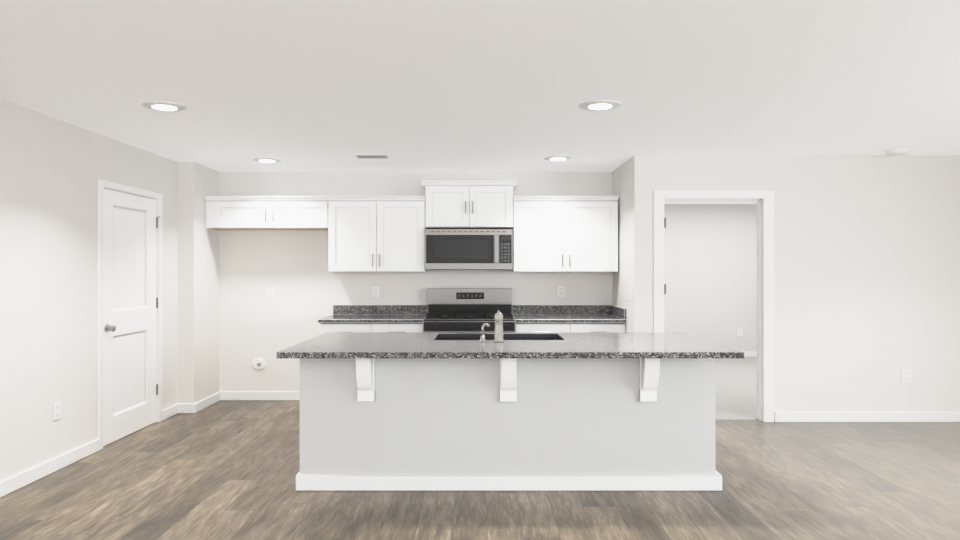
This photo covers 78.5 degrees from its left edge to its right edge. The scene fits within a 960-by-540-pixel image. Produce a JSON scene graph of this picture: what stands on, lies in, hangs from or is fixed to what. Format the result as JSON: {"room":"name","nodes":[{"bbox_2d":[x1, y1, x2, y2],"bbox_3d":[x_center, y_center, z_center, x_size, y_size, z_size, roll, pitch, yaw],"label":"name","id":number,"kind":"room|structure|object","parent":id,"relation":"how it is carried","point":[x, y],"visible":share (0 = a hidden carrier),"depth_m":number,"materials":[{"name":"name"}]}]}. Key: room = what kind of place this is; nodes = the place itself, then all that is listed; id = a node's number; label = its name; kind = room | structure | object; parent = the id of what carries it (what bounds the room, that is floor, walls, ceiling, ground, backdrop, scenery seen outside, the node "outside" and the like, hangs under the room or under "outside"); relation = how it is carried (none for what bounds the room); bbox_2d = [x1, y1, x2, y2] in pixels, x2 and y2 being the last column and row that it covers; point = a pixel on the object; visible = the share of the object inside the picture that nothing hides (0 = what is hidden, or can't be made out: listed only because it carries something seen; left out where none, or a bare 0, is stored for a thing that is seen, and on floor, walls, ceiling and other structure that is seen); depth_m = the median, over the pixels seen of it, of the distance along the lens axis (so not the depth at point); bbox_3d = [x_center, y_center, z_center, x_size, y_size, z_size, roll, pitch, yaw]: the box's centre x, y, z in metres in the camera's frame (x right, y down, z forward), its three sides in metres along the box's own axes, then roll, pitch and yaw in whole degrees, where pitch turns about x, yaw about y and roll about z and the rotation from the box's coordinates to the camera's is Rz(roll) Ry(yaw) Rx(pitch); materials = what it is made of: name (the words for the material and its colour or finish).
{"room":"kitchen","nodes":[
{"label":"kitchen","id":0,"kind":"room"},
{"bbox_2d":[0,99,176,481],"bbox_3d":[-3.308,0.170,1.252,0.730,2.440,8.905,0,0,0],"label":"wall","id":1,"kind":"structure","parent":0,"point":[53,170],"depth_m":4.07,"materials":[{"name":"paint"}]},
{"bbox_2d":[0,439,98,496],"bbox_3d":[-2.933,1.344,0.673,0.021,0.092,7.686,0,0,0],"label":"baseboard","id":2,"kind":"structure","parent":1,"relation":"attached to","point":[22,479],"depth_m":3.96,"materials":[{"name":"white wood"}]},
{"bbox_2d":[53,401,61,421],"bbox_3d":[-2.939,0.981,4.084,0.008,0.130,0.083,0,0,0],"label":"outlet","id":3,"kind":"object","parent":1,"relation":"attached to","point":[57,410],"visible":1,"depth_m":4.08,"materials":[{"name":"white plastic"}]},
{"bbox_2d":[98,179,161,449],"bbox_3d":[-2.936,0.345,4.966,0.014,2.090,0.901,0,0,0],"label":"door frame","id":4,"kind":"structure","parent":1,"relation":"attached to","point":[117,186],"depth_m":4.55,"materials":[{"name":"white wood"}]},
{"bbox_2d":[103,188,159,445],"bbox_3d":[-2.938,0.372,4.970,0.101,2.024,0.788,0,0,0],"label":"closet door","id":5,"kind":"structure","parent":1,"relation":"in","point":[130,306],"depth_m":4.95,"materials":[{"name":"white wood"}]},
{"bbox_2d":[162,404,183,420],"bbox_3d":[-2.934,1.344,5.561,0.017,0.092,0.288,0,0,0],"label":"baseboard","id":6,"kind":"structure","parent":1,"relation":"attached to","point":[177,408],"depth_m":5.59,"materials":[{"name":"white wood"}]},
{"bbox_2d":[177,162,219,403],"bbox_3d":[-2.926,0.170,6.051,0.293,2.440,0.693,0,0,0],"label":"wall","id":7,"kind":"structure","parent":0,"point":[198,310],"depth_m":5.76,"materials":[{"name":"paint"}]},
{"bbox_2d":[192,392,219,412],"bbox_3d":[-2.771,1.344,5.970,0.017,0.092,0.559,0,0,0],"label":"baseboard","id":8,"kind":"structure","parent":7,"relation":"attached to","point":[210,400],"depth_m":5.91,"materials":[{"name":"white wood"}]},
{"bbox_2d":[220,172,612,391],"bbox_3d":[-0.682,0.170,6.333,4.195,2.440,0.130,0,0,0],"label":"wall","id":9,"kind":"structure","parent":0,"point":[292,266],"depth_m":6.27,"materials":[{"name":"paint"}]},
{"bbox_2d":[252,358,265,369],"bbox_3d":[-2.360,1.004,6.260,0.156,0.132,0.016,0,0,0],"label":"outlet box","id":10,"kind":"object","parent":9,"relation":"attached to","point":[258,363],"visible":1,"depth_m":6.26,"materials":[{"name":"white plastic"}]},
{"bbox_2d":[220,392,299,399],"bbox_3d":[-2.165,1.344,6.259,1.228,0.092,0.018,0,0,0],"label":"baseboard","id":11,"kind":"structure","parent":9,"relation":"attached to","point":[223,395],"depth_m":6.25,"materials":[{"name":"white wood"}]},
{"bbox_2d":[204,196,327,229],"bbox_3d":[-2.159,-0.586,6.103,1.238,0.321,0.326,0,0,0],"label":"upper cabinet","id":12,"kind":"object","parent":9,"relation":"attached to","point":[222,212],"depth_m":5.94,"materials":[{"name":"white wood"}]},
{"bbox_2d":[266,286,274,297],"bbox_3d":[-2.232,0.235,6.264,0.096,0.130,0.008,0,0,0],"label":"outlet","id":13,"kind":"object","parent":9,"relation":"attached to","point":[270,291],"visible":1,"depth_m":6.26,"materials":[{"name":"white plastic"}]},
{"bbox_2d":[371,286,379,297],"bbox_3d":[-1.115,0.231,6.264,0.096,0.130,0.008,0,0,0],"label":"outlet","id":14,"kind":"object","parent":9,"relation":"attached to","point":[375,291],"visible":1,"depth_m":6.26,"materials":[{"name":"white plastic"}]},
{"bbox_2d":[328,196,427,271],"bbox_3d":[-1.047,-0.364,6.103,0.982,0.764,0.326,0,0,0],"label":"upper cabinet","id":15,"kind":"object","parent":9,"relation":"attached to","point":[367,233],"depth_m":5.95,"materials":[{"name":"white wood"}]},
{"bbox_2d":[424,181,515,228],"bbox_3d":[-0.109,-0.666,6.097,0.889,0.465,0.338,0,0,0],"label":"upper cabinet","id":16,"kind":"object","parent":9,"relation":"attached to","point":[447,204],"depth_m":5.93,"materials":[{"name":"white wood"}]},
{"bbox_2d":[425,229,512,269],"bbox_3d":[-0.112,-0.205,6.053,0.881,0.409,0.423,0,0,0],"label":"microwave","id":17,"kind":"object","parent":16,"relation":"attached to","point":[468,249],"visible":1,"depth_m":5.87,"materials":[{"name":"silver metal"}]},
{"bbox_2d":[557,286,565,297],"bbox_3d":[0.865,0.231,6.264,0.096,0.130,0.008,0,0,0],"label":"outlet","id":18,"kind":"object","parent":9,"relation":"attached to","point":[561,291],"visible":1,"depth_m":6.26,"materials":[{"name":"white plastic"}]},
{"bbox_2d":[512,196,618,271],"bbox_3d":[0.869,-0.364,6.103,1.064,0.764,0.326,0,0,0],"label":"upper cabinet","id":19,"kind":"object","parent":9,"relation":"attached to","point":[550,233],"depth_m":5.95,"materials":[{"name":"white wood"}]},
{"bbox_2d":[0,400,959,539],"bbox_3d":[1.129,1.440,3.080,8.403,0.100,12.820,0,0,0],"label":"floor","id":20,"kind":"structure","parent":0,"point":[224,470],"depth_m":3.59,"materials":[{"name":"brown wood"}]},
{"bbox_2d":[318,317,425,334],"bbox_3d":[-1.051,0.950,5.978,1.003,0.879,0.576,0,0,0],"label":"base cabinet","id":21,"kind":"object","parent":20,"relation":"on","point":[332,324],"depth_m":5.69,"materials":[{"name":"white wood"}]},
{"bbox_2d":[423,288,514,332],"bbox_3d":[-0.104,0.792,5.916,0.882,1.196,0.664,0,0,0],"label":"range","id":22,"kind":"object","parent":20,"relation":"on","point":[462,310],"visible":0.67,"depth_m":6.16,"materials":[{"name":"silver metal"}]},
{"bbox_2d":[296,361,721,490],"bbox_3d":[0.183,0.951,4.021,2.688,0.880,0.854,0,0,0],"label":"kitchen island","id":23,"kind":"object","parent":20,"relation":"on","point":[511,412],"depth_m":3.71,"materials":[{"name":"grey paint"}]},
{"bbox_2d":[277,333,743,360],"bbox_3d":[0.175,0.492,3.922,2.696,0.036,1.076,0,0,0],"label":"island countertop","id":24,"kind":"structure","parent":23,"relation":"on","point":[326,346],"depth_m":3.69,"materials":[{"name":"grey stone"}]},
{"bbox_2d":[479,323,489,341],"bbox_3d":[0.030,0.412,3.885,0.075,0.124,0.044,0,0,0],"label":"sprayer","id":25,"kind":"object","parent":24,"relation":"on","point":[482,337],"visible":1,"depth_m":3.88,"materials":[{"name":"silver metal"}]},
{"bbox_2d":[437,337,556,340],"bbox_3d":[0.132,0.611,4.180,0.918,0.225,0.422,0,0,0],"label":"sink","id":26,"kind":"object","parent":24,"relation":"in","point":[438,338],"depth_m":4.37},
{"bbox_2d":[493,310,503,341],"bbox_3d":[0.125,0.373,3.969,0.073,0.202,0.230,0,0,0],"label":"island faucet","id":27,"kind":"object","parent":24,"relation":"on","point":[498,333],"visible":1,"depth_m":3.87,"materials":[{"name":"silver metal"}]},
{"bbox_2d":[514,317,625,332],"bbox_3d":[0.878,0.950,5.978,1.072,0.879,0.576,0,0,0],"label":"base cabinet","id":28,"kind":"object","parent":20,"relation":"on","point":[527,318],"depth_m":5.69,"materials":[{"name":"white wood"}]},
{"bbox_2d":[715,357,758,419],"bbox_3d":[3.373,1.384,7.393,3.655,0.012,3.935,0,0,0],"label":"wall","id":29,"kind":"structure","parent":20,"relation":"on","point":[735,388],"depth_m":6.83,"materials":[{"name":"white paint"}]},
{"bbox_2d":[0,0,959,203],"bbox_3d":[1.129,-1.100,3.080,8.403,0.100,12.820,0,0,0],"label":"ceiling","id":30,"kind":"structure","parent":0,"point":[416,85],"depth_m":3.22,"materials":[{"name":"white paint"}]},
{"bbox_2d":[141,101,186,111],"bbox_3d":[-2.020,-1.044,3.758,0.265,0.012,0.224,0,0,0],"label":"recessed light","id":31,"kind":"object","parent":30,"relation":"in","point":[163,106],"visible":1,"depth_m":3.73,"materials":[{"name":"white plastic"}]},
{"bbox_2d":[252,158,280,162],"bbox_3d":[-2.033,-1.044,5.603,0.265,0.012,0.224,0,0,0],"label":"recessed light","id":32,"kind":"object","parent":30,"relation":"in","point":[268,160],"visible":1,"depth_m":5.56,"materials":[{"name":"white plastic"}]},
{"bbox_2d":[354,154,388,157],"bbox_3d":[-0.995,-1.046,5.410,0.300,0.008,0.160,0,0,0],"label":"ceiling vent","id":33,"kind":"object","parent":30,"relation":"in","point":[371,155],"visible":0.98,"depth_m":5.36,"materials":[{"name":"white metal"}]},
{"bbox_2d":[544,156,571,160],"bbox_3d":[0.731,-1.044,5.503,0.265,0.012,0.224,0,0,0],"label":"recessed light","id":34,"kind":"object","parent":30,"relation":"in","point":[556,158],"visible":1,"depth_m":5.46,"materials":[{"name":"white plastic"}]},
{"bbox_2d":[579,100,620,110],"bbox_3d":[0.764,-1.044,3.735,0.265,0.012,0.224,0,0,0],"label":"recessed light","id":35,"kind":"object","parent":30,"relation":"in","point":[597,105],"visible":1,"depth_m":3.70,"materials":[{"name":"white plastic"}]},
{"bbox_2d":[885,149,907,155],"bbox_3d":[3.654,-1.030,5.150,0.178,0.038,0.150,0,0,0],"label":"smoke detector","id":36,"kind":"object","parent":30,"relation":"attached to","point":[892,152],"visible":1,"depth_m":5.11,"materials":[{"name":"white plastic"}]},
{"bbox_2d":[613,155,648,332],"bbox_3d":[1.480,0.170,7.433,0.130,2.440,4.115,0,0,0],"label":"wall","id":37,"kind":"structure","parent":0,"point":[631,183],"depth_m":5.41,"materials":[{"name":"paint"}]},
{"bbox_2d":[664,204,756,350],"bbox_3d":[3.373,0.170,9.425,3.655,2.440,0.130,0,0,0],"label":"wall","id":38,"kind":"structure","parent":0,"point":[710,267],"depth_m":9.36,"materials":[{"name":"white paint"}]},
{"bbox_2d":[736,328,742,336],"bbox_3d":[4.140,0.997,9.356,0.102,0.133,0.008,0,0,0],"label":"outlet","id":39,"kind":"object","parent":38,"relation":"attached to","point":[739,332],"visible":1,"depth_m":9.35,"materials":[{"name":"white plastic"}]},
{"bbox_2d":[741,351,756,356],"bbox_3d":[3.373,1.344,9.353,3.655,0.092,0.014,0,0,0],"label":"baseboard","id":40,"kind":"structure","parent":38,"relation":"attached to","point":[746,353],"depth_m":9.35,"materials":[{"name":"white wood"}]},
{"bbox_2d":[649,155,959,421],"bbox_3d":[3.373,0.170,5.440,3.655,2.440,0.130,0,0,0],"label":"wall","id":41,"kind":"structure","parent":0,"point":[866,279],"depth_m":5.38,"materials":[{"name":"paint"}]},
{"bbox_2d":[664,199,762,420],"bbox_3d":[2.136,0.357,5.428,0.962,2.066,0.156,0,0,0],"label":"doorway","id":42,"kind":"structure","parent":41,"relation":"in","point":[760,309],"depth_m":5.42,"materials":[{"name":"white wood"}]},
{"bbox_2d":[653,191,773,421],"bbox_3d":[2.136,0.333,5.367,1.099,2.115,0.017,0,0,0],"label":"door frame","id":43,"kind":"structure","parent":41,"relation":"attached to","point":[659,197],"depth_m":5.36,"materials":[{"name":"white wood"}]},
{"bbox_2d":[775,412,959,421],"bbox_3d":[3.926,1.344,5.368,2.461,0.092,0.014,0,0,0],"label":"baseboard","id":44,"kind":"structure","parent":41,"relation":"attached to","point":[779,416],"depth_m":5.36,"materials":[{"name":"white wood"}]},
{"bbox_2d":[901,369,911,383],"bbox_3d":[3.902,0.973,5.371,0.102,0.140,0.008,0,0,0],"label":"outlet","id":45,"kind":"object","parent":41,"relation":"attached to","point":[906,376],"visible":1,"depth_m":5.37,"materials":[{"name":"white plastic"}]}
]}

